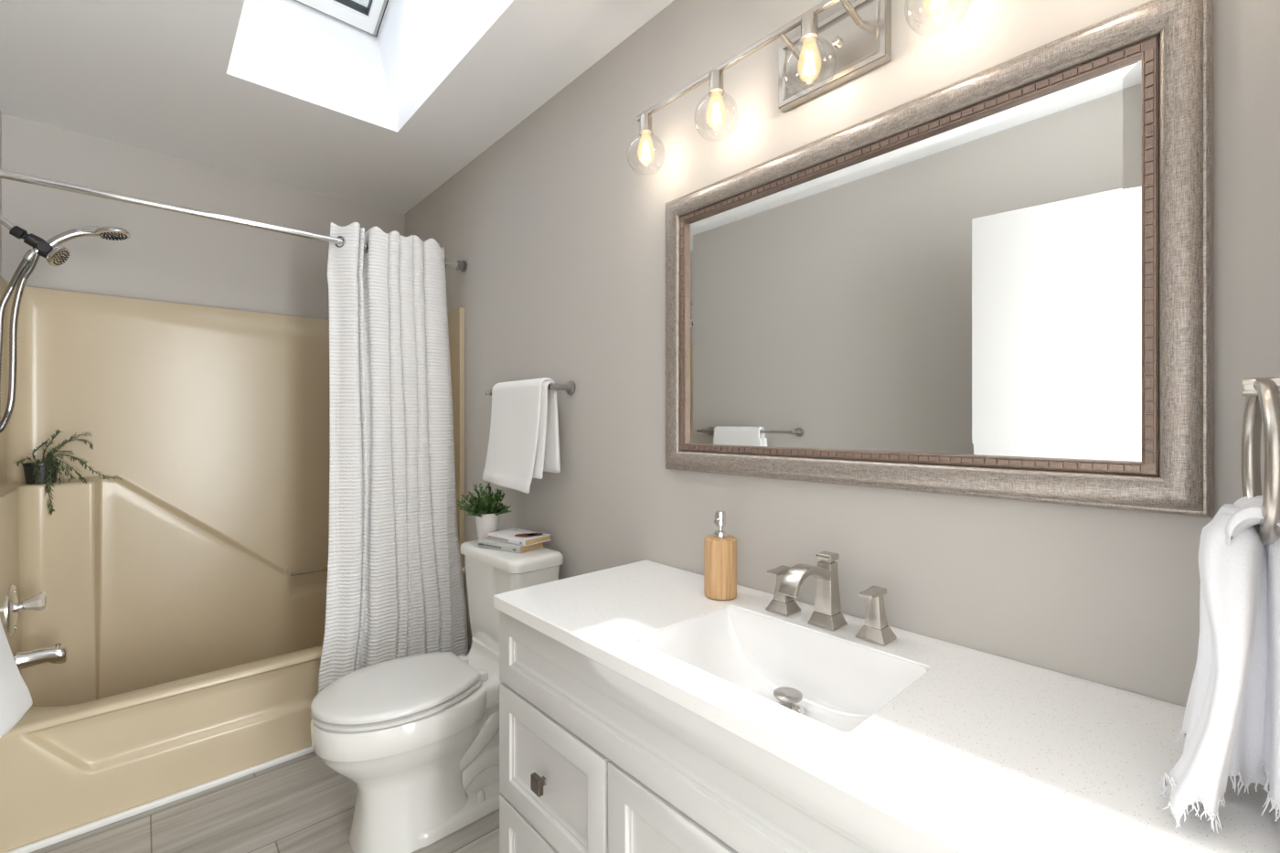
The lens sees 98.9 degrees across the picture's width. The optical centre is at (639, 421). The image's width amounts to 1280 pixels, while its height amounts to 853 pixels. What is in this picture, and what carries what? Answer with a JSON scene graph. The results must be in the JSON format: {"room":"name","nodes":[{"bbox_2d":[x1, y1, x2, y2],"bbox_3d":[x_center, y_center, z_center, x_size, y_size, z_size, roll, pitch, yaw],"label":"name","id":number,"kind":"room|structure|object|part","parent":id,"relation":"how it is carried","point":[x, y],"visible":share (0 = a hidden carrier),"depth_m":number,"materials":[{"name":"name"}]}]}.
{"room":"bathroom","nodes":[
{"label":"bathroom","id":0,"kind":"room"},
{"bbox_2d":[0,110,1,276],"bbox_3d":[-1.415,0.039,0.867,0.120,2.475,3.548,0,0,-42],"label":"wall","id":1,"kind":"structure","parent":0,"point":[0,111],"depth_m":2.11,"materials":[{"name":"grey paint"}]},
{"bbox_2d":[0,215,130,433],"bbox_3d":[-2.057,-0.343,1.938,0.374,0.766,0.100,0,0,-42],"label":"handheld shower","id":2,"kind":"object","parent":1,"relation":"attached to","point":[56,256],"visible":1,"depth_m":1.87,"materials":[{"name":"silver metal"}]},
{"bbox_3d":[-2.162,-0.686,1.845,0.092,0.080,0.060,0,0,-42],"label":"shower arm","id":3,"kind":"part","parent":2,"relation":"part of","materials":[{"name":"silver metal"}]},
{"bbox_2d":[0,169,467,272],"bbox_3d":[-1.384,-0.729,2.055,1.524,0.052,0.052,0,0,-42],"label":"shower rod","id":4,"kind":"object","parent":1,"relation":"attached to","point":[462,265],"visible":0.96,"depth_m":1.85,"materials":[{"name":"silver metal"}]},
{"bbox_2d":[318,222,468,693],"bbox_3d":[-1.029,0.225,2.315,0.614,2.066,0.192,0,0,-42],"label":"shower curtain","id":5,"kind":"object","parent":4,"relation":"hanging from","point":[395,589],"visible":0.89,"depth_m":2.27,"materials":[{"name":"white fabric"}]},
{"bbox_3d":[-1.563,0.054,1.180,0.082,0.050,0.700,0,0,-42],"label":"towel bar","id":6,"kind":"object","parent":1,"relation":"attached to","visible":0},
{"bbox_2d":[0,618,32,738],"bbox_3d":[-1.553,0.393,1.275,0.147,0.731,0.385,0,0,-42],"label":"bath towel","id":7,"kind":"object","parent":6,"relation":"hanging from","point":[16,698],"visible":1,"depth_m":1.38,"materials":[{"name":"white fabric"}]},
{"bbox_2d":[1,114,405,319],"bbox_3d":[-1.960,0.039,2.688,1.524,2.475,0.120,0,0,-42],"label":"wall","id":8,"kind":"structure","parent":0,"point":[167,256],"depth_m":2.46,"materials":[{"name":"grey paint"}]},
{"bbox_2d":[30,751,499,852],"bbox_3d":[0.030,1.326,0.708,2.044,0.100,5.728,0,0,-42],"label":"floor","id":9,"kind":"structure","parent":0,"point":[300,805],"depth_m":1.74,"materials":[{"name":"grey wood"}]},
{"bbox_2d":[0,275,464,852],"bbox_3d":[-1.639,0.371,2.336,1.521,1.811,0.798,0,0,-42],"label":"bathtub","id":10,"kind":"object","parent":9,"relation":"on","point":[186,592],"visible":0.64,"depth_m":2.30,"materials":[{"name":"beige plastic"}]},
{"bbox_2d":[5,584,46,636],"bbox_3d":[-2.111,0.641,1.892,0.084,0.172,0.172,0,0,-42],"label":"shower valve","id":11,"kind":"object","parent":10,"relation":"attached to","point":[38,602],"visible":1,"depth_m":1.86,"materials":[{"name":"silver metal"}]},
{"bbox_3d":[-2.126,0.634,1.878,0.027,0.036,0.034,0,0,-42],"label":"valve stem","id":12,"kind":"part","parent":11,"relation":"part of","materials":[{"name":"silver metal"}]},
{"bbox_3d":[-2.100,0.626,1.902,0.054,0.059,0.058,0,0,-42],"label":"knob","id":13,"kind":"part","parent":11,"relation":"part of","materials":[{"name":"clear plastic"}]},
{"bbox_2d":[11,642,67,670],"bbox_3d":[-2.093,0.820,1.908,0.133,0.075,0.061,0,0,-42],"label":"tub spout","id":14,"kind":"object","parent":10,"relation":"attached to","point":[58,655],"visible":0.88,"depth_m":1.90,"materials":[{"name":"silver metal"}]},
{"bbox_2d":[14,428,122,515],"bbox_3d":[-2.206,0.190,2.114,0.290,0.325,0.127,0,0,-24],"label":"potted plant","id":15,"kind":"object","parent":10,"relation":"on","point":[47,471],"visible":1,"depth_m":2.08,"materials":[{"name":"green plant"}]},
{"bbox_3d":[-2.288,0.195,2.093,0.098,0.078,0.098,0,0,-42],"label":"pot","id":16,"kind":"part","parent":15,"relation":"part of","materials":[{"name":"black plastic"}]},
{"bbox_2d":[3,745,313,852],"bbox_3d":[-1.364,1.265,2.033,1.516,0.022,0.020,0,0,-42],"label":"trim","id":17,"kind":"structure","parent":10,"relation":"attached to","point":[35,846],"depth_m":1.81,"materials":[{"name":"white paint"}]},
{"bbox_2d":[310,539,563,852],"bbox_3d":[-0.668,0.863,1.814,0.733,0.826,0.429,0,0,-42],"label":"toilet","id":18,"kind":"object","parent":9,"relation":"on","point":[417,736],"visible":0.8,"depth_m":1.68,"materials":[{"name":"white ceramic"}]},
{"bbox_3d":[-0.767,0.826,1.721,0.462,0.024,0.388,0,0,-42],"label":"seat lid","id":19,"kind":"part","parent":18,"relation":"part of","materials":[{"name":"white plastic"}]},
{"bbox_3d":[-0.767,0.851,1.722,0.464,0.014,0.388,0,0,-42],"label":"seat","id":20,"kind":"part","parent":18,"relation":"part of","materials":[{"name":"white plastic"}]},
{"bbox_2d":[456,481,511,539],"bbox_3d":[-0.588,0.339,2.080,0.219,0.222,0.206,0,0,22],"label":"potted plant","id":21,"kind":"object","parent":18,"relation":"on","point":[486,511],"visible":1,"depth_m":2.07,"materials":[{"name":"green plant"}]},
{"bbox_3d":[-0.585,0.398,2.101,0.093,0.104,0.093,0,0,-42],"label":"pot","id":22,"kind":"part","parent":21,"relation":"part of","materials":[{"name":"white ceramic"}]},
{"bbox_2d":[477,537,543,554],"bbox_3d":[-0.467,0.438,1.975,0.205,0.024,0.130,0,0,31],"label":"book","id":23,"kind":"object","parent":18,"relation":"on","point":[486,543],"visible":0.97,"depth_m":1.92,"materials":[{"name":"white paper"}]},
{"bbox_2d":[487,527,551,546],"bbox_3d":[-0.438,0.415,1.982,0.200,0.021,0.127,0,0,37],"label":"book","id":24,"kind":"object","parent":23,"relation":"on","point":[513,536],"visible":1,"depth_m":1.95,"materials":[{"name":"white paper"}]},
{"bbox_2d":[514,532,543,537],"bbox_3d":[-0.398,0.405,1.964,0.101,0.001,0.072,0,0,-42],"label":"picture","id":25,"kind":"object","parent":24,"relation":"on","point":[524,534],"depth_m":1.95},
{"bbox_3d":[-0.473,0.473,1.989,0.210,0.046,0.426,0,0,-42],"label":"tank lid","id":26,"kind":"part","parent":18,"relation":"part of","materials":[{"name":"white ceramic"}]},
{"bbox_3d":[-0.472,0.653,1.990,0.188,0.317,0.400,0,0,-42],"label":"tank","id":27,"kind":"part","parent":18,"relation":"part of","materials":[{"name":"white ceramic"}]},
{"bbox_2d":[499,610,959,852],"bbox_3d":[0.253,0.860,1.007,0.509,0.833,1.256,0,0,-42],"label":"vanity cabinet","id":28,"kind":"object","parent":9,"relation":"on","point":[592,759],"visible":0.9,"depth_m":0.97,"materials":[{"name":"white paint"}]},
{"bbox_3d":[-0.195,1.024,1.174,0.021,0.254,0.406,0,0,-42],"label":"drawer","id":29,"kind":"part","parent":28,"relation":"part of","materials":[{"name":"white paint"}]},
{"bbox_3d":[-0.212,0.764,1.159,0.026,0.033,0.033,0,0,-42],"label":"knob","id":30,"kind":"part","parent":28,"relation":"part of","materials":[{"name":"silver metal"}]},
{"bbox_3d":[-0.195,0.759,1.174,0.021,0.260,0.406,0,0,-42],"label":"drawer","id":31,"kind":"part","parent":28,"relation":"part of","materials":[{"name":"white paint"}]},
{"bbox_3d":[0.085,0.890,0.866,0.021,0.522,0.409,0,0,-42],"label":"door","id":32,"kind":"part","parent":28,"relation":"part of","materials":[{"name":"white paint"}]},
{"bbox_2d":[493,559,1279,852],"bbox_3d":[0.259,0.427,1.009,0.498,0.030,1.261,0,0,-42],"label":"countertop","id":33,"kind":"structure","parent":28,"relation":"on","point":[983,752],"depth_m":0.72,"materials":[{"name":"white stone"}]},
{"bbox_2d":[704,510,736,599],"bbox_3d":[0.191,0.311,1.296,0.077,0.202,0.077,0,0,-42],"label":"soap dispenser","id":34,"kind":"object","parent":33,"relation":"on","point":[720,548],"visible":1,"depth_m":1.26,"materials":[{"name":"brown wood"}]},
{"bbox_2d":[637,607,927,732],"bbox_3d":[0.239,0.478,0.981,0.290,0.124,0.424,0,0,-42],"label":"sink","id":35,"kind":"object","parent":33,"relation":"in","point":[838,685],"visible":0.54,"depth_m":1.08,"materials":[{"name":"white ceramic"}]},
{"bbox_2d":[765,551,896,646],"bbox_3d":[0.335,0.340,1.078,0.179,0.145,0.259,0,0,-42],"label":"faucet","id":36,"kind":"object","parent":33,"relation":"on","point":[827,614],"visible":1,"depth_m":1.09,"materials":[{"name":"silver metal"}]},
{"bbox_3d":[0.303,0.323,1.186,0.062,0.010,0.027,0,0,-42],"label":"lever","id":37,"kind":"part","parent":36,"relation":"part of","materials":[{"name":"silver metal"}]},
{"bbox_3d":[0.312,0.369,1.195,0.055,0.086,0.055,0,0,-42],"label":"handle","id":38,"kind":"part","parent":36,"relation":"part of","materials":[{"name":"silver metal"}]},
{"bbox_3d":[0.337,0.340,1.074,0.177,0.145,0.057,0,0,-42],"label":"spout","id":39,"kind":"part","parent":36,"relation":"part of","materials":[{"name":"silver metal"}]},
{"bbox_3d":[0.440,0.323,1.035,0.062,0.010,0.027,0,0,-42],"label":"lever","id":40,"kind":"part","parent":36,"relation":"part of","materials":[{"name":"silver metal"}]},
{"bbox_3d":[0.450,0.369,1.044,0.055,0.086,0.055,0,0,-42],"label":"handle","id":41,"kind":"part","parent":36,"relation":"part of","materials":[{"name":"silver metal"}]},
{"bbox_2d":[0,0,674,213],"bbox_3d":[-0.807,-1.823,1.420,1.764,1.247,3.548,0,0,-42],"label":"ceiling","id":42,"kind":"structure","parent":0,"point":[290,92],"depth_m":2.03,"materials":[{"name":"white paint"}]},
{"bbox_2d":[292,0,390,38],"bbox_3d":[-0.849,-2.130,1.678,0.672,0.869,1.705,0,0,-42],"label":"window","id":43,"kind":"structure","parent":42,"relation":"attached to","point":[368,18],"depth_m":2.33,"materials":[{"name":"white paint"}]},
{"bbox_2d":[405,0,1279,706],"bbox_3d":[-0.199,-0.511,1.973,0.120,3.575,3.548,0,0,-42],"label":"wall","id":44,"kind":"structure","parent":0,"point":[558,226],"depth_m":1.33,"materials":[{"name":"grey paint"}]},
{"bbox_2d":[484,380,575,394],"bbox_3d":[-0.435,-0.121,2.083,0.082,0.050,0.533,0,0,-42],"label":"towel bar","id":45,"kind":"object","parent":44,"relation":"attached to","point":[570,387],"visible":0.59,"depth_m":1.91,"materials":[{"name":"grey metal"}]},
{"bbox_2d":[482,377,560,493],"bbox_3d":[-0.447,0.047,2.032,0.105,0.406,0.424,0,0,-42],"label":"hand towel","id":46,"kind":"object","parent":45,"relation":"hanging from","point":[524,442],"visible":1,"depth_m":1.96,"materials":[{"name":"white fabric"}]},
{"bbox_3d":[-0.272,-0.121,1.904,0.082,0.050,0.050,0,0,-42],"label":"post","id":47,"kind":"part","parent":45,"relation":"part of","materials":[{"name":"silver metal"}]},
{"bbox_2d":[636,0,945,159],"bbox_3d":[0.367,-0.781,1.147,0.153,0.186,1.098,0,0,-42],"label":"vanity light","id":48,"kind":"object","parent":44,"relation":"attached to","point":[854,41],"visible":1,"depth_m":1.18,"materials":[{"name":"silver metal"}]},
{"bbox_2d":[639,113,652,159],"bbox_3d":[0.016,-0.763,1.499,0.106,0.150,0.106,0,0,-42],"label":"socket","id":49,"kind":"object","parent":48,"relation":"attached to","point":[645,119],"depth_m":1.49,"materials":[{"name":"silver metal"}]},
{"bbox_2d":[707,69,724,123],"bbox_3d":[0.183,-0.763,1.315,0.106,0.150,0.106,0,0,-42],"label":"socket","id":50,"kind":"object","parent":48,"relation":"attached to","point":[715,77],"depth_m":1.31,"materials":[{"name":"silver metal"}]},
{"bbox_2d":[799,11,819,75],"bbox_3d":[0.350,-0.763,1.132,0.106,0.150,0.106,0,0,-42],"label":"socket","id":51,"kind":"object","parent":48,"relation":"attached to","point":[808,21],"depth_m":1.12,"materials":[{"name":"silver metal"}]},
{"bbox_3d":[0.414,-0.801,1.190,0.026,0.145,0.250,0,0,-42],"label":"plate","id":52,"kind":"part","parent":48,"relation":"part of","materials":[{"name":"silver metal"}]},
{"bbox_2d":[931,0,945,9],"bbox_3d":[0.517,-0.763,0.948,0.106,0.150,0.106,0,0,-42],"label":"socket","id":53,"kind":"object","parent":48,"relation":"attached to","point":[933,1],"depth_m":0.95,"materials":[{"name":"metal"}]},
{"bbox_2d":[665,0,1213,518],"bbox_3d":[0.436,-0.243,1.157,0.038,0.754,1.071,0,0,-42],"label":"wall mirror","id":54,"kind":"object","parent":44,"relation":"attached to","point":[996,282],"visible":1,"depth_m":0.97,"materials":[{"name":"silver metal"}]},
{"bbox_3d":[0.445,-0.243,1.166,0.012,0.608,0.925,0,0,-42],"label":"glass","id":55,"kind":"part","parent":54,"relation":"part of","materials":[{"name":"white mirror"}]},
{"bbox_3d":[0.346,0.039,0.152,1.524,2.475,0.120,0,0,-42],"label":"wall","id":56,"kind":"structure","parent":0,"visible":0},
{"bbox_2d":[1241,376,1279,545],"bbox_3d":[0.664,0.033,0.563,0.175,0.191,0.061,0,0,-42],"label":"towel ring","id":57,"kind":"object","parent":56,"relation":"attached to","point":[1262,394],"visible":0.86,"depth_m":0.54,"materials":[{"name":"silver metal"}]},
{"bbox_2d":[1161,495,1279,833],"bbox_3d":[0.642,0.248,0.588,0.202,0.331,0.114,0,0,-42],"label":"towel","id":58,"kind":"object","parent":57,"relation":"hanging from","point":[1231,727],"visible":0.94,"depth_m":0.55,"materials":[{"name":"white fabric"}]},
{"bbox_3d":[0.664,-0.037,0.563,0.052,0.052,0.060,0,0,-42],"label":"post","id":59,"kind":"part","parent":57,"relation":"part of","materials":[{"name":"silver metal"}]}
]}

